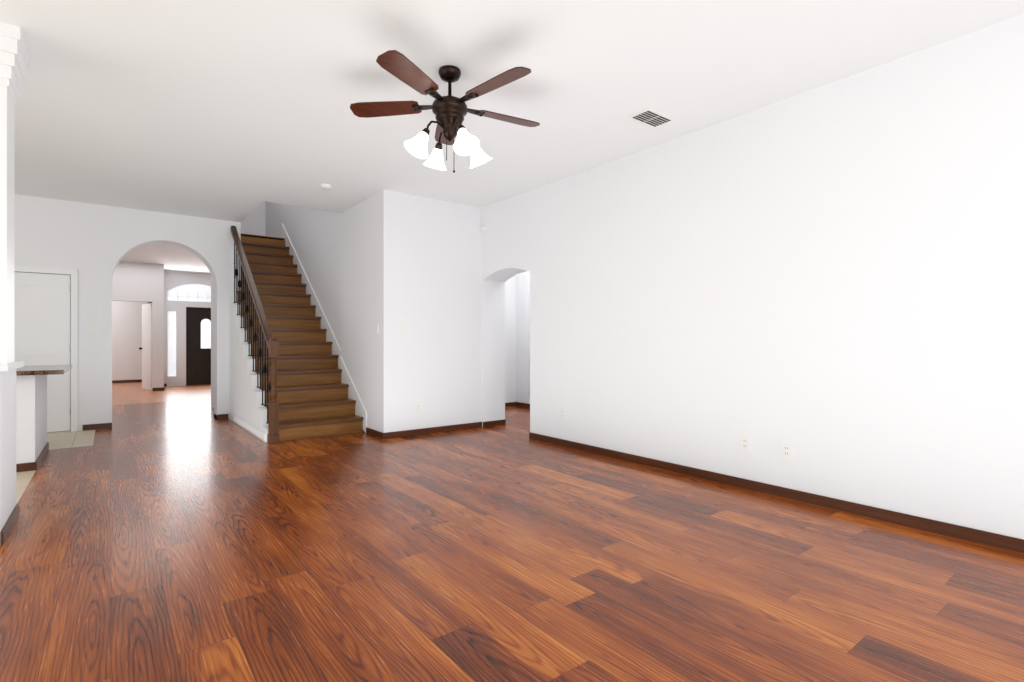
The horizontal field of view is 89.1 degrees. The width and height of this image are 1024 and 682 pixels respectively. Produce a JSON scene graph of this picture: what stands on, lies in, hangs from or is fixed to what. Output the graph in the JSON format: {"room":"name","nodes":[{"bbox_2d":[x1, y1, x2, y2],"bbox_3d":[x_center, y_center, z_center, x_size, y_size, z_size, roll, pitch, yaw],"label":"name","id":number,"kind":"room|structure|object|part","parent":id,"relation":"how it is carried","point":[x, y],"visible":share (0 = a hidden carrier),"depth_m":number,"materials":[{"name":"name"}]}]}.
{"room":"empty living room","nodes":[
{"label":"empty living room","id":0,"kind":"room"},
{"bbox_2d":[0,360,23,531],"bbox_3d":[-3.183,0.640,3.101,0.335,1.020,0.700,0,0,-38],"label":"wall","id":1,"kind":"structure","parent":0,"point":[7,438],"depth_m":3.14,"materials":[{"name":"white paint"}]},
{"bbox_2d":[0,504,19,544],"bbox_3d":[-3.136,1.114,3.146,0.164,0.072,0.654,0,0,-38],"label":"baseboard","id":2,"kind":"structure","parent":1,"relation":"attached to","point":[9,524],"depth_m":3.12,"materials":[{"name":"brown wood"}]},
{"bbox_2d":[0,22,28,363],"bbox_3d":[-3.086,-0.825,2.987,0.424,1.910,0.424,0,0,-38],"label":"column","id":3,"kind":"structure","parent":1,"relation":"on","point":[14,61],"depth_m":2.96,"materials":[{"name":"white paint"}]},
{"bbox_2d":[16,430,94,503],"bbox_3d":[-4.575,1.175,1.709,4.850,0.050,15.300,0,0,-38],"label":"floor","id":4,"kind":"structure","parent":0,"point":[64,439],"depth_m":5.89,"materials":[{"name":"beige tile"}]},
{"bbox_2d":[16,365,71,463],"bbox_3d":[-4.963,0.705,4.803,1.320,0.890,1.330,0,0,-38],"label":"kitchen counter","id":5,"kind":"object","parent":4,"relation":"on","point":[31,411],"depth_m":4.62,"materials":[{"name":"white paint"}]},
{"bbox_2d":[16,462,32,471],"bbox_3d":[-4.681,1.114,4.298,1.050,0.072,0.014,0,0,-38],"label":"baseboard","id":6,"kind":"structure","parent":5,"relation":"attached to","point":[23,467],"depth_m":4.58,"materials":[{"name":"brown wood"}]},
{"bbox_2d":[33,442,48,469],"bbox_3d":[-4.589,1.114,5.083,0.014,0.072,1.144,0,0,-38],"label":"baseboard","id":7,"kind":"structure","parent":5,"relation":"attached to","point":[38,461],"depth_m":4.94,"materials":[{"name":"brown wood"}]},
{"bbox_2d":[15,194,240,430],"bbox_3d":[-6.758,-0.315,5.924,6.550,2.930,0.300,0,0,-38],"label":"wall","id":8,"kind":"structure","parent":0,"point":[93,244],"depth_m":6.81,"materials":[{"name":"white paint"}]},
{"bbox_2d":[15,272,70,431],"bbox_3d":[-5.906,0.152,6.417,0.718,1.984,0.113,0,0,-38],"label":"pantry door","id":9,"kind":"structure","parent":8,"relation":"in","point":[42,319],"depth_m":6.52,"materials":[{"name":"white wood"}]},
{"bbox_2d":[15,266,77,430],"bbox_3d":[-5.931,0.120,6.439,0.850,2.060,0.138,0,0,-38],"label":"door frame","id":10,"kind":"structure","parent":8,"relation":"attached to","point":[74,345],"depth_m":6.62,"materials":[{"name":"white"}]},
{"bbox_2d":[87,325,101,333],"bbox_3d":[-5.425,-0.150,6.757,0.144,0.118,0.012,0,0,-38],"label":"light switch","id":11,"kind":"object","parent":8,"relation":"attached to","point":[94,329],"visible":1,"depth_m":6.76,"materials":[{"name":"white plastic"}]},
{"bbox_2d":[83,423,111,429],"bbox_3d":[-7.268,1.114,5.332,5.020,0.072,0.014,0,0,-38],"label":"baseboard","id":12,"kind":"structure","parent":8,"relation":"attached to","point":[97,426],"depth_m":6.77,"materials":[{"name":"brown wood"}]},
{"bbox_2d":[217,414,227,419],"bbox_3d":[-4.253,1.114,7.662,0.160,0.072,0.014,0,0,-38],"label":"baseboard","id":13,"kind":"structure","parent":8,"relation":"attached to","point":[222,416],"depth_m":7.65,"materials":[{"name":"brown wood"}]},
{"bbox_2d":[112,261,163,387],"bbox_3d":[-10.499,-0.315,10.306,5.990,2.930,0.150,0,0,-38],"label":"wall","id":14,"kind":"structure","parent":0,"point":[136,286],"depth_m":12.05,"materials":[{"name":"white paint"}]},
{"bbox_2d":[112,379,141,382],"bbox_3d":[-12.588,1.114,12.885,5.840,0.072,0.014,0,0,-38],"label":"baseboard","id":15,"kind":"structure","parent":14,"relation":"attached to","point":[140,380],"depth_m":14.36,"materials":[{"name":"brown wood"}]},
{"bbox_2d":[142,303,151,389],"bbox_3d":[-8.656,0.131,12.336,0.800,2.022,0.036,0,0,42],"label":"door","id":16,"kind":"structure","parent":14,"relation":"in","point":[147,346],"depth_m":12.25,"materials":[{"name":"white wood"}]},
{"bbox_2d":[112,382,210,404],"bbox_3d":[-8.626,1.175,12.796,12.000,0.050,7.200,0,0,-38],"label":"floor","id":17,"kind":"structure","parent":0,"point":[130,393],"depth_m":11.39,"materials":[{"name":"beige tile"}]},
{"bbox_2d":[164,270,210,385],"bbox_3d":[-7.376,-0.315,14.319,4.160,2.930,0.180,0,0,-38],"label":"wall","id":18,"kind":"structure","parent":0,"point":[172,279],"depth_m":13.32,"materials":[{"name":"white paint"}]},
{"bbox_2d":[168,284,210,375],"bbox_3d":[-8.258,-0.302,13.640,1.301,2.402,0.035,0,0,-38],"label":"window","id":19,"kind":"structure","parent":18,"relation":"in","point":[203,290],"depth_m":13.35,"materials":[{"name":"white glass"}]},
{"bbox_3d":[-8.252,-0.359,13.631,1.297,1.863,0.013,0,0,-38],"label":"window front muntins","id":20,"kind":"part","parent":19,"relation":"part of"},
{"bbox_2d":[186,307,210,384],"bbox_3d":[-8.089,0.135,13.745,0.902,2.019,0.045,0,0,-38],"label":"front door","id":21,"kind":"structure","parent":18,"relation":"in","point":[198,364],"depth_m":13.59,"materials":[{"name":"black wood"}]},
{"bbox_2d":[201,319,210,347],"bbox_3d":[-8.078,-0.195,13.730,0.240,0.780,0.004,0,0,-38],"label":"glass lite","id":22,"kind":"object","parent":21,"relation":"attached to","point":[205,333],"visible":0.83,"depth_m":13.73,"materials":[{"name":"white glass"}]},
{"bbox_2d":[211,201,266,407],"bbox_3d":[-4.633,-1.650,8.407,0.150,5.600,4.930,0,0,-38],"label":"wall","id":23,"kind":"structure","parent":0,"point":[255,223],"depth_m":10.73,"materials":[{"name":"white paint"}]},
{"bbox_2d":[241,233,284,239],"bbox_3d":[-5.091,-1.895,9.964,1.028,0.011,1.604,0,0,-38],"label":"floor","id":24,"kind":"structure","parent":0,"point":[259,236],"depth_m":9.45,"materials":[{"name":"brown wood"}]},
{"bbox_2d":[267,189,481,432],"bbox_3d":[-2.853,-1.650,8.981,1.390,5.600,6.200,0,0,-38],"label":"wall","id":25,"kind":"structure","parent":0,"point":[413,263],"depth_m":6.58,"materials":[{"name":"white paint"}]},
{"bbox_2d":[364,427,382,438],"bbox_3d":[-1.686,1.114,6.324,0.014,0.072,0.570,0,0,-38],"label":"baseboard block","id":26,"kind":"object","parent":25,"relation":"attached to","point":[375,433],"visible":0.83,"depth_m":6.28,"materials":[{"name":"brown wood"}]},
{"bbox_2d":[376,324,378,333],"bbox_3d":[-1.621,-0.140,6.242,0.012,0.118,0.072,0,0,-38],"label":"light switch","id":27,"kind":"object","parent":25,"relation":"attached to","point":[377,328],"visible":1,"depth_m":6.23,"materials":[{"name":"white plastic"}]},
{"bbox_2d":[401,324,406,333],"bbox_3d":[-1.297,-0.140,6.257,0.072,0.118,0.012,0,0,-38],"label":"light switch","id":28,"kind":"object","parent":25,"relation":"attached to","point":[403,328],"visible":1,"depth_m":6.25,"materials":[{"name":"white plastic"}]},
{"bbox_2d":[416,403,420,412],"bbox_3d":[-1.148,0.820,6.375,0.072,0.118,0.008,0,0,-38],"label":"electrical outlet","id":29,"kind":"object","parent":25,"relation":"attached to","point":[418,407],"visible":1,"depth_m":6.37,"materials":[{"name":"white plastic"}]},
{"bbox_2d":[383,422,481,438],"bbox_3d":[-0.958,1.114,6.518,1.404,0.072,0.014,0,0,-38],"label":"baseboard block","id":30,"kind":"object","parent":25,"relation":"attached to","point":[396,434],"visible":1,"depth_m":6.47,"materials":[{"name":"brown wood"}]},
{"bbox_2d":[505,275,515,402],"bbox_3d":[-0.531,-0.315,8.847,1.380,2.930,0.150,0,0,-38],"label":"wall","id":31,"kind":"structure","parent":0,"point":[510,285],"depth_m":9.14,"materials":[{"name":"white paint"}]},
{"bbox_2d":[505,402,515,406],"bbox_3d":[-0.473,1.114,8.789,1.400,0.072,0.014,0,0,-38],"label":"baseboard","id":32,"kind":"structure","parent":31,"relation":"attached to","point":[509,404],"depth_m":9.12,"materials":[{"name":"brown wood"}]},
{"bbox_2d":[0,399,1023,681],"bbox_3d":[0.026,1.175,5.265,7.520,0.050,15.300,0,0,-38],"label":"floor","id":33,"kind":"structure","parent":0,"point":[182,541],"depth_m":2.58,"materials":[{"name":"brown wood"}]},
{"bbox_2d":[228,224,366,444],"bbox_3d":[-3.521,-0.535,7.796,1.194,3.370,4.217,0,0,-38],"label":"staircase","id":34,"kind":"structure","parent":33,"relation":"on","point":[290,378],"depth_m":7.06,"materials":[{"name":"brown wood"}]},
{"bbox_2d":[0,0,1023,273],"bbox_3d":[-3.948,-1.840,6.744,12.000,0.120,22.500,0,0,-38],"label":"ceiling","id":35,"kind":"structure","parent":0,"point":[232,110],"depth_m":3.58,"materials":[{"name":"white paint"}]},
{"bbox_2d":[320,184,331,189],"bbox_3d":[-2.126,-1.761,5.940,0.130,0.036,0.130,0,0,-38],"label":"smoke detector","id":36,"kind":"object","parent":35,"relation":"attached to","point":[326,186],"visible":1,"depth_m":5.91,"materials":[{"name":"white plastic"}]},
{"bbox_2d":[350,50,539,172],"bbox_3d":[-0.371,-1.443,3.420,1.289,0.672,1.290,0,0,-38],"label":"fan","id":37,"kind":"object","parent":35,"relation":"hanging from","point":[449,111],"visible":1,"depth_m":3.35,"materials":[{"name":"brown wood"}]},
{"bbox_2d":[628,108,674,127],"bbox_3d":[1.116,-1.775,4.149,0.340,0.009,0.200,0,0,-38],"label":"ceiling vent","id":38,"kind":"object","parent":35,"relation":"in","point":[650,117],"visible":1,"depth_m":4.14,"materials":[{"name":"white metal"}]},
{"bbox_2d":[516,271,529,403],"bbox_3d":[1.298,-0.315,7.765,0.150,2.930,4.100,0,0,-38],"label":"wall","id":39,"kind":"structure","parent":0,"point":[517,337],"depth_m":9.06,"materials":[{"name":"white paint"}]},
{"bbox_2d":[516,402,529,407],"bbox_3d":[1.237,1.114,7.709,0.014,0.072,3.786,0,0,-38],"label":"baseboard","id":40,"kind":"structure","parent":39,"relation":"attached to","point":[520,404],"depth_m":9.06,"materials":[{"name":"brown wood"}]},
{"bbox_2d":[482,14,1023,538],"bbox_3d":[2.109,-0.315,4.000,0.370,2.930,10.750,0,0,-38],"label":"wall","id":41,"kind":"structure","parent":0,"point":[826,280],"depth_m":3.67,"materials":[{"name":"white paint"}]},
{"bbox_2d":[483,419,505,426],"bbox_3d":[-0.238,1.114,7.037,0.370,0.072,0.014,0,0,-38],"label":"baseboard","id":42,"kind":"object","parent":41,"relation":"attached to","point":[494,423],"visible":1,"depth_m":7.03,"materials":[{"name":"brown wood"}]},
{"bbox_2d":[560,408,564,419],"bbox_3d":[0.556,0.800,5.700,0.008,0.118,0.072,0,0,-38],"label":"electrical outlet","id":43,"kind":"object","parent":41,"relation":"attached to","point":[562,413],"visible":1,"depth_m":5.70,"materials":[{"name":"white plastic"}]},
{"bbox_2d":[741,435,749,451],"bbox_3d":[1.822,0.800,4.062,0.008,0.118,0.072,0,0,-38],"label":"electrical outlet","id":44,"kind":"object","parent":41,"relation":"attached to","point":[745,443],"visible":1,"depth_m":4.06,"materials":[{"name":"white plastic"}]},
{"bbox_2d":[529,432,1023,552],"bbox_3d":[2.726,1.114,2.888,0.014,0.072,8.235,0,0,-38],"label":"baseboard","id":45,"kind":"structure","parent":41,"relation":"attached to","point":[979,536],"depth_m":3.62,"materials":[{"name":"brown wood"}]},
{"bbox_2d":[782,442,791,459],"bbox_3d":[2.015,0.805,3.813,0.008,0.118,0.072,0,0,-38],"label":"electrical outlet","id":46,"kind":"object","parent":41,"relation":"attached to","point":[786,450],"visible":1,"depth_m":3.81,"materials":[{"name":"white plastic"}]}
]}

